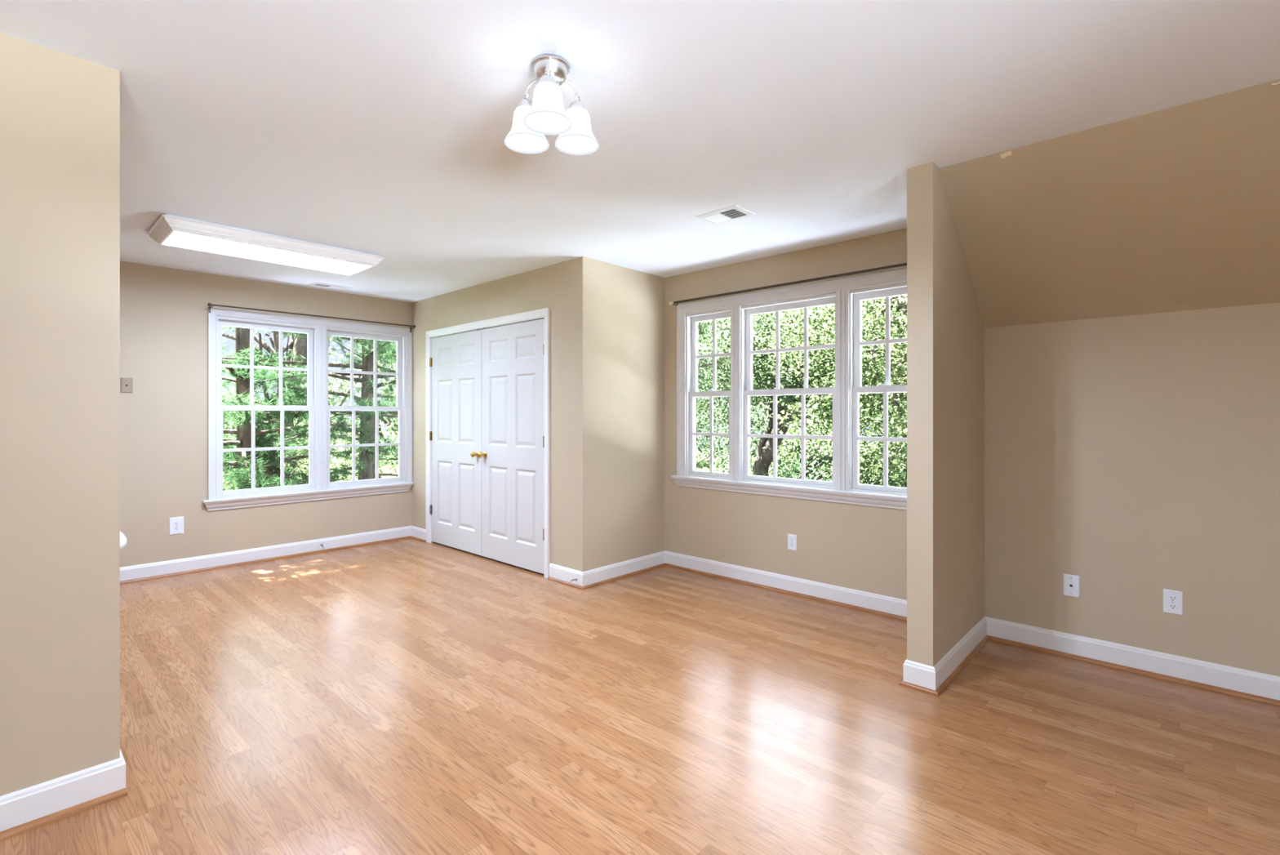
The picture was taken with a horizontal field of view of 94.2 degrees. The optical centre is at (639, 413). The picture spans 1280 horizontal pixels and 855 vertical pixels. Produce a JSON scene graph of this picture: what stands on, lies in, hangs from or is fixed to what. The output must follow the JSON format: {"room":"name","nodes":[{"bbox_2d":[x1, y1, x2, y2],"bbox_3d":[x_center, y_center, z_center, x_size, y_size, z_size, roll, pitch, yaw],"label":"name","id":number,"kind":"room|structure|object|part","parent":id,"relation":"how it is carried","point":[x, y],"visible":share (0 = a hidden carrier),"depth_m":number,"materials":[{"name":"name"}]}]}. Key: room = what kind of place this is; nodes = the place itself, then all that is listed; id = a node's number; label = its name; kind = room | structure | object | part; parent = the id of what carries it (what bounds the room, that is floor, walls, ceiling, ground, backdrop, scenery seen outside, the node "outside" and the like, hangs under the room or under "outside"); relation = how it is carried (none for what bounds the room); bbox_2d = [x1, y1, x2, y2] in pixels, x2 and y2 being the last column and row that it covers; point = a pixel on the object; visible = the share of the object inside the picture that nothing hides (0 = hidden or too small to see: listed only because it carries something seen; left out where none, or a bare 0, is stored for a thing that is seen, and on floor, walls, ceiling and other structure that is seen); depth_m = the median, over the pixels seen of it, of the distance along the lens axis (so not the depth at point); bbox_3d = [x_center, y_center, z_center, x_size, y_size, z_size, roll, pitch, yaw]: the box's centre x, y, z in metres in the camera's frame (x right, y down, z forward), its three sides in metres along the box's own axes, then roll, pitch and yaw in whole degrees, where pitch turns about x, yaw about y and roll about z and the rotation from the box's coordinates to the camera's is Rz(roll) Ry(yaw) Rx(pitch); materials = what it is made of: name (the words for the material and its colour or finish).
{"room":"empty bonus room","nodes":[
{"label":"empty bonus room","id":0,"kind":"room"},
{"bbox_2d":[0,32,119,795],"bbox_3d":[-2.780,0.061,0.994,0.120,2.440,2.879,0,0,43],"label":"wall","id":1,"kind":"structure","parent":0,"point":[60,112],"depth_m":1.90,"materials":[{"name":"beige paint"}]},
{"bbox_2d":[0,748,127,839],"bbox_3d":[-2.764,1.222,0.990,0.150,0.120,2.896,0,0,43],"label":"baseboard","id":2,"kind":"structure","parent":1,"relation":"attached to","point":[28,808],"depth_m":1.89,"materials":[{"name":"white paint"}]},
{"bbox_3d":[-2.714,1.272,0.944,0.016,0.019,2.896,0,0,43],"label":"shoe moulding","id":3,"kind":"part","parent":2,"relation":"part of","materials":[{"name":"brown wood"}]},
{"bbox_2d":[120,261,412,567],"bbox_3d":[-3.979,0.061,4.541,0.120,2.440,6.694,0,0,43],"label":"wall","id":4,"kind":"structure","parent":0,"point":[164,311],"depth_m":4.79,"materials":[{"name":"beige paint"}]},
{"bbox_2d":[120,530,127,551],"bbox_3d":[-3.763,1.048,4.031,0.436,0.468,0.436,0,0,43],"label":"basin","id":5,"kind":"object","parent":4,"relation":"attached to","point":[123,540],"visible":0.03,"depth_m":4.10,"materials":[{"name":"white ceramic"}]},
{"bbox_2d":[120,377,133,392],"bbox_3d":[-3.906,-0.218,4.524,0.011,0.114,0.070,0,0,43],"label":"cable plate","id":6,"kind":"object","parent":4,"relation":"attached to","point":[126,384],"visible":1,"depth_m":4.52,"materials":[{"name":"beige plastic"}]},
{"bbox_2d":[168,516,183,534],"bbox_3d":[-3.701,0.892,4.748,0.008,0.135,0.092,0,0,43],"label":"wall outlet","id":7,"kind":"object","parent":4,"relation":"attached to","point":[175,524],"visible":1,"depth_m":4.74,"materials":[{"name":"white plastic"}]},
{"bbox_2d":[120,525,411,583],"bbox_3d":[-4.240,1.222,4.149,0.030,0.120,5.524,0,0,43],"label":"baseboard","id":8,"kind":"structure","parent":4,"relation":"attached to","point":[140,572],"depth_m":5.13,"materials":[{"name":"white paint"}]},
{"bbox_2d":[202,306,413,511],"bbox_3d":[-3.016,-0.043,5.559,0.188,1.680,1.785,0,0,43],"label":"window","id":9,"kind":"structure","parent":4,"relation":"in","point":[317,335],"depth_m":5.51,"materials":[{"name":"white paint"}]},
{"bbox_3d":[-3.322,-0.422,5.290,0.034,0.786,0.761,0,0,43],"label":"sash","id":10,"kind":"part","parent":9,"relation":"part of","materials":[{"name":"white paint"}]},
{"bbox_3d":[-3.293,0.310,5.262,0.034,0.775,0.761,0,0,43],"label":"sash","id":11,"kind":"part","parent":9,"relation":"part of","materials":[{"name":"white paint"}]},
{"bbox_2d":[207,302,415,332],"bbox_3d":[-2.930,-0.871,5.481,0.104,0.078,1.760,0,0,43],"label":"curtain rod","id":12,"kind":"object","parent":9,"relation":"attached to","point":[209,304],"visible":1,"depth_m":5.33,"materials":[{"name":"brown metal"}]},
{"bbox_3d":[-2.746,-0.422,5.912,0.034,0.786,0.761,0,0,43],"label":"sash","id":13,"kind":"part","parent":9,"relation":"part of","materials":[{"name":"white paint"}]},
{"bbox_3d":[-2.717,0.310,5.884,0.034,0.775,0.761,0,0,43],"label":"sash","id":14,"kind":"part","parent":9,"relation":"part of","materials":[{"name":"white paint"}]},
{"bbox_2d":[412,256,595,571],"bbox_3d":[-1.357,0.061,5.325,2.662,2.440,0.120,0,0,43],"label":"wall","id":15,"kind":"structure","parent":0,"point":[567,287],"depth_m":4.56,"materials":[{"name":"beige paint"}]},
{"bbox_2d":[410,525,426,542],"bbox_3d":[-2.263,1.222,6.061,0.332,0.120,0.030,0,0,43],"label":"baseboard","id":16,"kind":"structure","parent":15,"relation":"attached to","point":[417,533],"depth_m":6.05,"materials":[{"name":"white paint"}]},
{"bbox_3d":[-2.262,1.272,6.051,0.318,0.019,0.016,0,0,43],"label":"shoe moulding","id":17,"kind":"part","parent":16,"relation":"part of","materials":[{"name":"brown wood"}]},
{"bbox_2d":[426,307,550,577],"bbox_3d":[-1.396,0.228,5.317,1.943,2.107,0.184,0,0,43],"label":"door","id":18,"kind":"structure","parent":15,"relation":"in","point":[488,380],"depth_m":5.20,"materials":[{"name":"white paint"}]},
{"bbox_3d":[-1.479,0.360,5.315,0.062,0.062,0.068,0,0,43],"label":"knob","id":19,"kind":"part","parent":18,"relation":"part of","materials":[{"name":"gold metal"}]},
{"bbox_3d":[-1.394,0.360,5.236,0.062,0.062,0.068,0,0,43],"label":"knob","id":20,"kind":"part","parent":18,"relation":"part of","materials":[{"name":"gold metal"}]},
{"bbox_2d":[546,563,582,589],"bbox_3d":[-0.559,1.222,4.484,0.409,0.120,0.030,0,0,43],"label":"baseboard","id":21,"kind":"structure","parent":15,"relation":"attached to","point":[560,574],"depth_m":4.49,"materials":[{"name":"white paint"}]},
{"bbox_3d":[-0.564,1.272,4.479,0.409,0.019,0.016,0,0,43],"label":"shoe moulding","id":22,"kind":"part","parent":21,"relation":"part of","materials":[{"name":"brown wood"}]},
{"bbox_2d":[595,259,664,568],"bbox_3d":[-0.108,0.061,4.802,0.120,2.440,0.810,0,0,43],"label":"wall","id":23,"kind":"structure","parent":0,"point":[629,304],"depth_m":4.74,"materials":[{"name":"beige paint"}]},
{"bbox_2d":[582,550,665,589],"bbox_3d":[-0.104,1.222,4.696,0.030,0.120,0.960,0,0,43],"label":"baseboard","id":24,"kind":"structure","parent":23,"relation":"attached to","point":[599,575],"depth_m":4.66,"materials":[{"name":"white paint"}]},
{"bbox_3d":[-0.104,1.272,4.686,0.016,0.019,0.946,0,0,43],"label":"shoe moulding","id":25,"kind":"part","parent":24,"relation":"part of","materials":[{"name":"brown wood"}]},
{"bbox_2d":[0,537,1279,854],"bbox_3d":[-0.801,1.381,1.597,8.785,0.200,6.694,0,0,43],"label":"floor","id":26,"kind":"structure","parent":0,"point":[409,695],"depth_m":2.37,"materials":[{"name":"brown wood"}]},
{"bbox_2d":[0,0,1279,302],"bbox_3d":[-0.801,-1.258,1.597,8.785,0.200,6.694,0,0,43],"label":"ceiling","id":27,"kind":"structure","parent":0,"point":[380,127],"depth_m":2.24,"materials":[{"name":"white paint"}]},
{"bbox_2d":[146,213,385,275],"bbox_3d":[-2.502,-1.119,4.066,0.538,0.080,1.285,0,0,43],"label":"fluorescent light","id":28,"kind":"object","parent":27,"relation":"attached to","point":[171,230],"visible":1,"depth_m":3.89,"materials":[{"name":"white plastic"}]},
{"bbox_2d":[308,281,351,289],"bbox_3d":[-2.800,-1.153,5.378,0.150,0.010,0.315,0,0,43],"label":"ceiling vent","id":29,"kind":"object","parent":27,"relation":"in","point":[314,283],"visible":1,"depth_m":5.36,"materials":[{"name":"white plastic"}]},
{"bbox_2d":[504,55,599,155],"bbox_3d":[-0.296,-1.038,1.996,0.316,0.242,0.314,0,0,43],"label":"ceiling light","id":30,"kind":"object","parent":27,"relation":"attached to","point":[546,115],"visible":1,"depth_m":1.96,"materials":[{"name":"white glass"}]},
{"bbox_3d":[-0.385,-0.980,2.022,0.151,0.126,0.151,0,0,43],"label":"lamp shade","id":31,"kind":"part","parent":30,"relation":"part of","materials":[{"name":"white glass"}]},
{"bbox_3d":[-0.385,-0.987,2.022,0.053,0.093,0.053,0,0,43],"label":"bulb","id":32,"kind":"part","parent":30,"relation":"part of","materials":[{"name":"white glass"}]},
{"bbox_3d":[-0.365,-1.106,2.011,0.056,0.055,0.011,0,0,27],"label":"arm","id":33,"kind":"part","parent":30,"relation":"part of","materials":[{"name":"silver metal"}]},
{"bbox_3d":[-0.291,-0.980,1.880,0.151,0.126,0.151,0,0,43],"label":"lamp shade","id":34,"kind":"part","parent":30,"relation":"part of","materials":[{"name":"white glass"}]},
{"bbox_3d":[-0.291,-0.987,1.880,0.053,0.093,0.053,0,0,43],"label":"bulb","id":35,"kind":"part","parent":30,"relation":"part of","materials":[{"name":"white glass"}]},
{"bbox_3d":[-0.292,-1.106,1.902,0.011,0.055,0.056,0,0,-3],"label":"arm","id":36,"kind":"part","parent":30,"relation":"part of","materials":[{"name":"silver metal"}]},
{"bbox_3d":[-0.234,-1.106,2.019,0.056,0.055,0.011,0,0,-34],"label":"arm","id":37,"kind":"part","parent":30,"relation":"part of","materials":[{"name":"silver metal"}]},
{"bbox_3d":[-0.215,-0.980,2.032,0.151,0.126,0.151,0,0,43],"label":"lamp shade","id":38,"kind":"part","parent":30,"relation":"part of","materials":[{"name":"white glass"}]},
{"bbox_3d":[-0.215,-0.987,2.032,0.053,0.093,0.053,0,0,43],"label":"bulb","id":39,"kind":"part","parent":30,"relation":"part of","materials":[{"name":"white glass"}]},
{"bbox_2d":[694,204,755,225],"bbox_3d":[0.496,-1.153,3.464,0.285,0.010,0.205,0,0,43],"label":"ceiling vent","id":40,"kind":"object","parent":27,"relation":"in","point":[722,215],"visible":1,"depth_m":3.44,"materials":[{"name":"white plastic"}]},
{"bbox_2d":[906,161,984,666],"bbox_3d":[1.622,0.061,3.114,0.115,2.440,0.934,0,0,43],"label":"wall","id":41,"kind":"structure","parent":0,"point":[945,327],"depth_m":2.81,"materials":[{"name":"beige paint"}]},
{"bbox_2d":[898,659,937,696],"bbox_3d":[1.297,1.222,2.764,0.175,0.120,0.030,0,0,43],"label":"baseboard","id":42,"kind":"structure","parent":41,"relation":"attached to","point":[917,676],"depth_m":2.76,"materials":[{"name":"white paint"}]},
{"bbox_3d":[1.292,1.272,2.759,0.175,0.019,0.016,0,0,43],"label":"shoe moulding","id":43,"kind":"part","parent":42,"relation":"part of","materials":[{"name":"brown wood"}]},
{"bbox_2d":[933,616,989,696],"bbox_3d":[1.666,1.222,3.055,0.030,0.120,0.960,0,0,43],"label":"baseboard","id":44,"kind":"structure","parent":41,"relation":"attached to","point":[947,668],"depth_m":3.00,"materials":[{"name":"white paint"}]},
{"bbox_2d":[664,228,1279,675],"bbox_3d":[1.433,0.061,4.008,8.545,2.440,0.120,0,0,43],"label":"wall","id":45,"kind":"structure","parent":0,"point":[1135,457],"depth_m":3.07,"materials":[{"name":"beige paint"}]},
{"bbox_2d":[664,550,906,620],"bbox_3d":[1.044,1.222,4.266,2.299,0.120,0.030,0,0,43],"label":"baseboard","id":46,"kind":"structure","parent":45,"relation":"attached to","point":[891,606],"depth_m":4.21,"materials":[{"name":"white paint"}]},
{"bbox_2d":[668,262,906,305],"bbox_3d":[1.054,-0.900,4.225,2.157,0.064,0.077,0,0,43],"label":"curtain rod","id":47,"kind":"object","parent":45,"relation":"attached to","point":[904,264],"visible":0.79,"depth_m":4.15,"materials":[{"name":"brown metal"}]},
{"bbox_2d":[671,268,906,509],"bbox_3d":[1.081,-0.153,4.315,2.072,1.500,0.188,0,0,43],"label":"window","id":48,"kind":"structure","parent":45,"relation":"in","point":[846,437],"depth_m":4.26,"materials":[{"name":"white paint"}]},
{"bbox_3d":[0.575,0.159,4.785,0.442,0.687,0.034,0,0,43],"label":"sash","id":49,"kind":"part","parent":48,"relation":"part of","materials":[{"name":"white paint"}]},
{"bbox_3d":[0.602,-0.478,4.814,0.442,0.684,0.034,0,0,43],"label":"sash","id":50,"kind":"part","parent":48,"relation":"part of","materials":[{"name":"white paint"}]},
{"bbox_3d":[1.081,0.159,4.316,0.762,0.687,0.034,0,0,43],"label":"sash","id":51,"kind":"part","parent":48,"relation":"part of","materials":[{"name":"white paint"}]},
{"bbox_3d":[1.108,-0.478,4.345,0.762,0.684,0.034,0,0,43],"label":"sash","id":52,"kind":"part","parent":48,"relation":"part of","materials":[{"name":"white paint"}]},
{"bbox_3d":[1.589,0.159,3.846,0.442,0.687,0.034,0,0,43],"label":"sash","id":53,"kind":"part","parent":48,"relation":"part of","materials":[{"name":"white paint"}]},
{"bbox_3d":[1.616,-0.478,3.875,0.442,0.684,0.034,0,0,43],"label":"sash","id":54,"kind":"part","parent":48,"relation":"part of","materials":[{"name":"white paint"}]},
{"bbox_2d":[787,533,796,551],"bbox_3d":[1.085,0.915,4.243,0.068,0.112,0.008,0,0,43],"label":"wall outlet","id":55,"kind":"object","parent":45,"relation":"attached to","point":[792,539],"visible":1,"depth_m":4.24,"materials":[{"name":"white plastic"}]},
{"bbox_2d":[1062,573,1079,597],"bbox_3d":[2.276,0.905,3.138,0.070,0.114,0.011,0,0,43],"label":"cable plate","id":56,"kind":"object","parent":45,"relation":"attached to","point":[1070,582],"visible":1,"depth_m":3.14,"materials":[{"name":"white plastic"}]},
{"bbox_2d":[984,615,1279,705],"bbox_3d":[3.244,1.222,2.228,3.469,0.120,0.030,0,0,43],"label":"baseboard","id":57,"kind":"structure","parent":45,"relation":"attached to","point":[1246,683],"depth_m":2.93,"materials":[{"name":"white paint"}]},
{"bbox_2d":[1163,588,1182,615],"bbox_3d":[2.570,0.907,2.867,0.070,0.114,0.008,0,0,43],"label":"wall outlet","id":58,"kind":"object","parent":45,"relation":"attached to","point":[1172,599],"visible":1,"depth_m":2.87,"materials":[{"name":"white plastic"}]},
{"bbox_2d":[1168,595,1177,600],"bbox_3d":[2.569,0.888,2.866,0.034,0.025,0.002,0,0,43],"label":"receptacle","id":59,"kind":"object","parent":58,"relation":"attached to","point":[1171,597],"depth_m":2.86,"materials":[{"name":"white plastic"}]},
{"bbox_2d":[1168,603,1177,608],"bbox_3d":[2.569,0.927,2.866,0.034,0.025,0.002,0,0,43],"label":"receptacle","id":60,"kind":"object","parent":58,"relation":"attached to","point":[1171,606],"depth_m":2.86,"materials":[{"name":"white plastic"}]},
{"bbox_2d":[939,79,1279,328],"bbox_3d":[2.969,-0.826,1.931,3.469,0.665,0.840,0,0,43],"label":"sloped ceiling","id":61,"kind":"structure","parent":0,"point":[1176,208],"depth_m":2.63,"materials":[{"name":"beige paint"}]},
{"bbox_2d":[1000,151,1011,158],"bbox_3d":[1.619,-1.145,2.629,0.042,0.016,0.020,0,0,43],"label":"scrap","id":62,"kind":"object","parent":61,"relation":"on","point":[1007,153],"visible":1,"depth_m":2.63,"materials":[{"name":"beige"}]},
{"bbox_2d":[1270,80,1279,85],"bbox_3d":[2.212,-1.149,2.064,0.032,0.012,0.012,0,0,43],"label":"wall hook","id":63,"kind":"object","parent":61,"relation":"attached to","point":[1277,82],"visible":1,"depth_m":2.07,"materials":[{"name":"beige"}]},
{"label":"outside","id":64,"kind":"structure","parent":0,"visible":0},
{"bbox_2d":[223,448,903,488],"bbox_3d":[-6.042,4.532,19.229,85.000,0.300,100.000,0,0,43],"label":"ground","id":65,"kind":"structure","parent":64,"point":[699,451],"depth_m":49.43,"materials":[{"name":"green plant"}]},
{"bbox_2d":[222,325,306,479],"bbox_3d":[-6.224,-1.640,11.486,4.882,12.106,4.182,0,0,-11],"label":"leaning tree","id":66,"kind":"object","parent":65,"relation":"on","point":[300,347],"visible":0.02,"depth_m":10.75,"materials":[{"name":"brown plant"}]},
{"bbox_2d":[222,379,332,489],"bbox_3d":[-13.659,1.066,17.440,6.711,6.672,8.011,0,0,14],"label":"leafy tree","id":67,"kind":"object","parent":65,"relation":"on","point":[227,397],"visible":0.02,"depth_m":17.55,"materials":[{"name":"green plant"}]},
{"bbox_2d":[222,327,339,468],"bbox_3d":[-7.741,-0.542,12.711,3.963,9.851,4.004,0,0,13],"label":"forked tree","id":68,"kind":"object","parent":65,"relation":"on","point":[290,345],"visible":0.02,"depth_m":12.79,"materials":[{"name":"brown plant"}]},
{"bbox_2d":[222,433,346,490],"bbox_3d":[-7.245,2.308,10.723,5.733,4.161,4.520,0,0,-45],"label":"shrub","id":69,"kind":"object","parent":65,"relation":"on","point":[225,435],"visible":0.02,"depth_m":11.30,"materials":[{"name":"green plant"}]},
{"bbox_2d":[222,333,359,489],"bbox_3d":[-5.844,1.537,9.583,3.388,5.714,3.284,0,0,28],"label":"pine tree","id":70,"kind":"object","parent":65,"relation":"on","point":[263,442],"visible":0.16,"depth_m":9.65,"materials":[{"name":"green plant"}]},
{"bbox_2d":[222,327,379,490],"bbox_3d":[-6.013,-5.668,8.525,5.390,20.104,4.730,0,0,43],"label":"pine tree","id":71,"kind":"object","parent":65,"relation":"on","point":[242,468],"visible":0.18,"depth_m":8.16,"materials":[{"name":"green plant"}]},
{"bbox_2d":[222,326,397,485],"bbox_3d":[-4.223,-5.667,8.903,4.618,20.104,4.586,0,0,31],"label":"pine tree","id":72,"kind":"object","parent":65,"relation":"on","point":[366,468],"visible":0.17,"depth_m":8.39,"materials":[{"name":"green plant"}]},
{"bbox_2d":[222,337,397,488],"bbox_3d":[-8.851,0.899,19.627,8.085,7.005,8.159,0,0,-6],"label":"leafy tree","id":73,"kind":"object","parent":65,"relation":"on","point":[355,384],"visible":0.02,"depth_m":19.11,"materials":[{"name":"green plant"}]},
{"bbox_2d":[222,404,397,489],"bbox_3d":[-7.071,2.086,13.848,4.806,4.604,6.431,0,0,34],"label":"shrub","id":74,"kind":"object","parent":65,"relation":"on","point":[394,471],"visible":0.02,"depth_m":13.71,"materials":[{"name":"green plant"}]},
{"bbox_2d":[328,335,397,476],"bbox_3d":[-4.413,-3.165,12.585,4.700,15.110,5.026,0,0,29],"label":"pine tree","id":75,"kind":"object","parent":65,"relation":"on","point":[358,361],"visible":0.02,"depth_m":11.37,"materials":[{"name":"green plant"}]},
{"bbox_2d":[695,322,730,471],"bbox_3d":[-0.106,-0.168,11.020,4.311,9.105,4.506,0,0,4],"label":"leafy tree","id":76,"kind":"object","parent":65,"relation":"on","point":[700,326],"visible":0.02,"depth_m":10.97,"materials":[{"name":"green plant"}]},
{"bbox_2d":[695,320,790,473],"bbox_3d":[-0.043,-0.389,20.149,9.453,9.585,9.035,0,0,4],"label":"leafy tree","id":77,"kind":"object","parent":65,"relation":"on","point":[722,446],"visible":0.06,"depth_m":18.32,"materials":[{"name":"green plant"}]},
{"bbox_2d":[695,297,906,475],"bbox_3d":[3.043,0.058,12.083,6.296,8.663,5.001,0,0,40],"label":"leafy tree","id":78,"kind":"object","parent":65,"relation":"on","point":[758,466],"visible":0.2,"depth_m":11.72,"materials":[{"name":"green plant"}]},
{"bbox_2d":[695,297,906,480],"bbox_3d":[4.371,-0.416,18.155,9.668,9.638,9.771,0,0,3],"label":"leafy tree","id":79,"kind":"object","parent":65,"relation":"on","point":[764,416],"visible":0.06,"depth_m":17.67,"materials":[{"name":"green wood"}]},
{"bbox_2d":[705,301,906,484],"bbox_3d":[6.622,-0.534,14.586,10.029,9.875,9.078,0,0,8],"label":"leafy tree","id":80,"kind":"object","parent":65,"relation":"on","point":[812,418],"visible":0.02,"depth_m":15.13,"materials":[{"name":"green plant"}]},
{"bbox_2d":[752,294,906,487],"bbox_3d":[4.330,0.310,9.505,5.158,8.144,5.268,0,0,-7],"label":"leafy tree","id":81,"kind":"object","parent":65,"relation":"on","point":[900,302],"visible":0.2,"depth_m":9.26,"materials":[{"name":"green plant"}]},
{"bbox_2d":[762,443,906,487],"bbox_3d":[3.217,2.426,9.406,3.641,3.912,5.653,0,0,-44],"label":"bush","id":82,"kind":"object","parent":65,"relation":"on","point":[820,463],"visible":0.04,"depth_m":9.71,"materials":[{"name":"green plant"}]},
{"bbox_2d":[871,426,905,487],"bbox_3d":[10.370,-0.305,12.881,7.795,9.417,9.642,0,0,-43],"label":"leafy tree","id":83,"kind":"object","parent":65,"relation":"on","point":[897,476],"visible":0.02,"depth_m":14.14,"materials":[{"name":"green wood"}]}
]}

